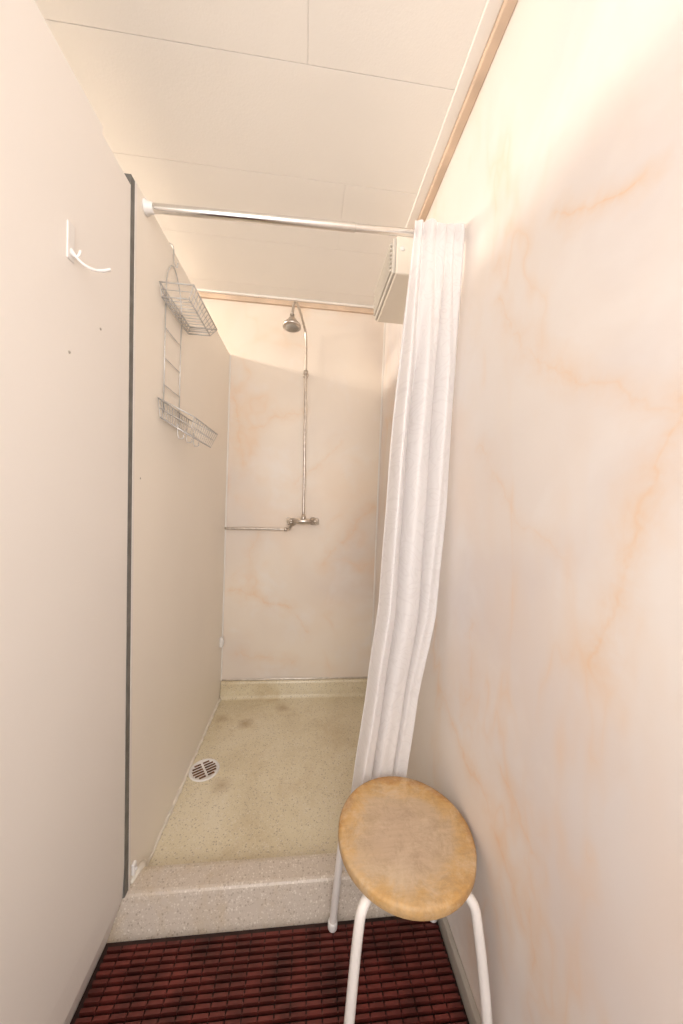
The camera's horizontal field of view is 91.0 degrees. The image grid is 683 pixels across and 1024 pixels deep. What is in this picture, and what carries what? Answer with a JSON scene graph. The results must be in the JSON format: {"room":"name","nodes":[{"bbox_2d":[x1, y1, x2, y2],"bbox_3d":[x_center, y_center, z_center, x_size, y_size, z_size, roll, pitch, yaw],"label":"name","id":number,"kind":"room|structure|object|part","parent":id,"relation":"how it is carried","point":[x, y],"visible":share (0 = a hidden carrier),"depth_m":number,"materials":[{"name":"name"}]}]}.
{"room":"shower room","nodes":[
{"label":"shower room","id":0,"kind":"room"},
{"bbox_2d":[0,0,229,1023],"bbox_3d":[-0.601,0.167,0.579,0.065,2.192,3.065,2,2,-6],"label":"wall","id":1,"kind":"structure","parent":0,"point":[64,415],"depth_m":0.76,"materials":[{"name":"white paint"}]},
{"bbox_2d":[66,219,111,272],"bbox_3d":[-0.513,-0.538,0.680,0.090,0.099,0.020,2,2,8],"label":"coat hook","id":2,"kind":"object","parent":1,"relation":"attached to","point":[71,255],"visible":1,"depth_m":0.68,"materials":[{"name":"white plastic"}]},
{"bbox_3d":[-0.553,-0.552,0.685,0.003,0.074,0.021,2,2,-6],"label":"plate","id":3,"kind":"part","parent":2,"relation":"part of","materials":[{"name":"white ceramic"}]},
{"bbox_2d":[122,173,136,897],"bbox_3d":[-0.614,0.120,0.957,0.018,2.055,0.065,2,2,-6],"label":"trim","id":4,"kind":"structure","parent":1,"relation":"attached to","point":[130,178],"depth_m":0.95,"materials":[{"name":"beige plastic"}]},
{"bbox_2d":[131,860,137,875],"bbox_3d":[-0.643,1.107,1.044,0.016,0.035,0.018,2,2,-6],"label":"clip","id":5,"kind":"object","parent":1,"relation":"attached to","point":[134,867],"visible":1,"depth_m":1.04,"materials":[{"name":"white plastic"}]},
{"bbox_2d":[130,698,220,883],"bbox_3d":[-0.702,1.157,1.566,0.030,0.083,1.071,2,2,-6],"label":"trim","id":6,"kind":"structure","parent":1,"relation":"attached to","point":[143,863],"depth_m":1.35,"materials":[{"name":"plastic"}]},
{"bbox_2d":[157,243,217,447],"bbox_3d":[-0.567,-0.599,1.224,0.165,0.694,0.298,2,2,-6],"label":"wire caddy","id":7,"kind":"object","parent":1,"relation":"hanging from","point":[165,298],"visible":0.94,"depth_m":1.18,"materials":[{"name":"silver metal"}]},
{"bbox_3d":[-0.615,-0.644,1.199,0.061,0.607,0.144,2,2,-6],"label":"hanging frame","id":8,"kind":"part","parent":7,"relation":"part of","materials":[{"name":"metal"}]},
{"bbox_2d":[157,397,217,447],"bbox_3d":[-0.555,-0.314,1.238,0.120,0.124,0.290,2,2,-6],"label":"basket","id":9,"kind":"object","parent":7,"relation":"on","point":[162,400],"depth_m":1.19,"materials":[{"name":"metal"}]},
{"bbox_2d":[159,281,216,335],"bbox_3d":[-0.544,-0.720,1.218,0.110,0.040,0.288,2,2,-6],"label":"basket","id":10,"kind":"object","parent":7,"relation":"on","point":[165,298],"depth_m":1.18,"materials":[{"name":"metal"}]},
{"bbox_2d":[219,636,223,647],"bbox_3d":[-0.740,0.804,2.075,0.023,0.060,0.030,2,2,-6],"label":"clip","id":11,"kind":"object","parent":1,"relation":"attached to","point":[221,644],"visible":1,"depth_m":2.06,"materials":[{"name":"white plastic"}]},
{"bbox_2d":[221,354,230,679],"bbox_3d":[-0.724,0.047,2.100,0.008,2.042,0.008,2,2,-6],"label":"trim","id":12,"kind":"structure","parent":1,"relation":"attached to","point":[230,354],"depth_m":2.10,"materials":[{"name":"beige plastic"}]},
{"bbox_2d":[34,0,486,305],"bbox_3d":[-1.267,-1.346,0.531,3.700,0.050,3.200,2,2,-6],"label":"ceiling","id":13,"kind":"structure","parent":0,"point":[337,110],"depth_m":1.09,"materials":[{"name":"white paint"}]},
{"bbox_2d":[70,916,468,1023],"bbox_3d":[-1.364,1.260,0.600,3.700,0.050,3.200,2,2,-6],"label":"floor","id":14,"kind":"structure","parent":0,"point":[97,968],"depth_m":0.93,"materials":[{"name":"plastic"}]},
{"bbox_2d":[107,679,393,942],"bbox_3d":[-0.244,1.178,1.601,1.002,0.145,1.163,2,2,-6],"label":"shower tray","id":15,"kind":"object","parent":14,"relation":"on","point":[249,840],"visible":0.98,"depth_m":1.31,"materials":[{"name":"beige stone"}]},
{"bbox_2d":[75,919,466,1023],"bbox_3d":[-0.109,1.280,0.296,0.963,0.018,1.435,2,2,-6],"label":"mat","id":16,"kind":"object","parent":14,"relation":"on","point":[156,949],"visible":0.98,"depth_m":0.90,"materials":[{"name":"red rubber"}]},
{"bbox_2d":[328,776,492,1023],"bbox_3d":[0.157,1.046,0.877,0.352,0.438,0.354,2,2,-6],"label":"stool","id":17,"kind":"object","parent":16,"relation":"on","point":[410,852],"visible":1,"depth_m":0.81,"materials":[{"name":"brown wood"}]},
{"bbox_3d":[0.052,1.049,0.956,0.199,0.395,0.023,3,2,35],"label":"leg","id":18,"kind":"part","parent":17,"relation":"part of","materials":[{"name":"white paint"}]},
{"bbox_3d":[0.071,1.054,0.784,0.023,0.395,0.201,3,2,42],"label":"leg","id":19,"kind":"part","parent":17,"relation":"part of","materials":[{"name":"white paint"}]},
{"bbox_3d":[0.166,0.842,0.875,0.348,0.030,0.348,2,2,-6],"label":"seat","id":20,"kind":"part","parent":17,"relation":"part of","materials":[{"name":"brown wood"}]},
{"bbox_3d":[0.261,1.061,0.794,0.211,0.395,0.023,3,2,40],"label":"leg","id":21,"kind":"part","parent":17,"relation":"part of","materials":[{"name":"white paint"}]},
{"bbox_2d":[199,298,383,680],"bbox_3d":[-1.538,-0.116,2.064,3.568,2.609,0.100,2,2,-6],"label":"wall","id":22,"kind":"structure","parent":0,"point":[298,601],"depth_m":2.15,"materials":[{"name":"stone"}]},
{"bbox_2d":[225,301,318,530],"bbox_3d":[-0.397,-0.531,1.959,0.580,1.309,0.319,2,2,-6],"label":"fitting","id":23,"kind":"object","parent":22,"relation":"attached to","point":[291,324],"visible":1,"depth_m":2.08,"materials":[{"name":"silver metal"}]},
{"bbox_3d":[-0.325,0.055,2.085,0.033,0.050,0.050,2,2,-6],"label":"knob","id":24,"kind":"part","parent":23,"relation":"part of","materials":[{"name":"silver metal"}]},
{"bbox_3d":[-0.157,0.061,2.103,0.033,0.050,0.050,2,2,-6],"label":"knob","id":25,"kind":"part","parent":23,"relation":"part of","materials":[{"name":"silver metal"}]},
{"bbox_2d":[194,288,373,314],"bbox_3d":[-1.450,-1.340,1.977,3.440,0.028,0.018,2,2,-6],"label":"trim","id":26,"kind":"structure","parent":22,"relation":"attached to","point":[202,294],"depth_m":2.08,"materials":[{"name":"brown wood"}]},
{"bbox_2d":[222,677,367,680],"bbox_3d":[-0.282,1.083,2.177,0.960,0.011,0.008,2,2,-6],"label":"trim","id":27,"kind":"structure","parent":22,"relation":"attached to","point":[316,678],"depth_m":2.17,"materials":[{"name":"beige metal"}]},
{"bbox_2d":[371,323,385,649],"bbox_3d":[0.237,-0.088,2.195,0.010,2.379,0.010,2,2,-6],"label":"trim","id":28,"kind":"structure","parent":22,"relation":"attached to","point":[384,323],"depth_m":2.19,"materials":[{"name":"beige plastic"}]},
{"bbox_2d":[373,0,682,1023],"bbox_3d":[0.442,-0.008,0.750,0.100,2.609,3.200,2,2,-6],"label":"wall","id":29,"kind":"structure","parent":0,"point":[549,712],"depth_m":0.61,"materials":[{"name":"stone"}]},
{"bbox_2d":[142,198,413,236],"bbox_3d":[-0.093,-0.886,1.030,0.965,0.068,0.042,2,2,-6],"label":"curtain rod","id":30,"kind":"object","parent":29,"relation":"attached to","point":[149,208],"visible":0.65,"depth_m":1.01,"materials":[{"name":"silver metal"}]},
{"bbox_2d":[343,218,464,871],"bbox_3d":[0.190,0.126,1.068,0.319,2.074,0.083,2,2,-6],"label":"shower curtain","id":31,"kind":"object","parent":30,"relation":"hanging from","point":[418,473],"visible":0.88,"depth_m":1.06,"materials":[{"name":"white fabric"}]},
{"bbox_2d":[373,236,412,323],"bbox_3d":[0.261,-1.003,1.484,0.174,0.145,0.364,2,2,-6],"label":"fan","id":32,"kind":"object","parent":29,"relation":"attached to","point":[390,293],"visible":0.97,"depth_m":1.40,"materials":[{"name":"white plastic"}]},
{"bbox_2d":[373,238,396,319],"bbox_3d":[0.184,-1.006,1.478,0.021,0.135,0.350,2,2,-6],"label":"grille","id":33,"kind":"object","parent":32,"relation":"attached to","point":[387,280],"depth_m":1.41,"materials":[{"name":"white plastic"}]},
{"bbox_2d":[405,0,503,228],"bbox_3d":[0.399,-1.256,0.640,0.038,0.012,3.065,2,2,-6],"label":"trim","id":34,"kind":"structure","parent":29,"relation":"attached to","point":[492,8],"depth_m":1.02,"materials":[{"name":"white wood"}]},
{"bbox_2d":[437,917,481,1023],"bbox_3d":[0.405,1.286,0.129,0.016,0.055,1.895,2,2,-6],"label":"baseboard","id":35,"kind":"structure","parent":29,"relation":"attached to","point":[472,1013],"depth_m":0.91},
{"bbox_2d":[411,0,517,237],"bbox_3d":[0.432,-1.246,0.644,0.028,0.030,3.065,2,2,-6],"label":"trim","id":36,"kind":"structure","parent":29,"relation":"attached to","point":[508,6],"depth_m":1.00,"materials":[{"name":"brown wood"}]}
]}

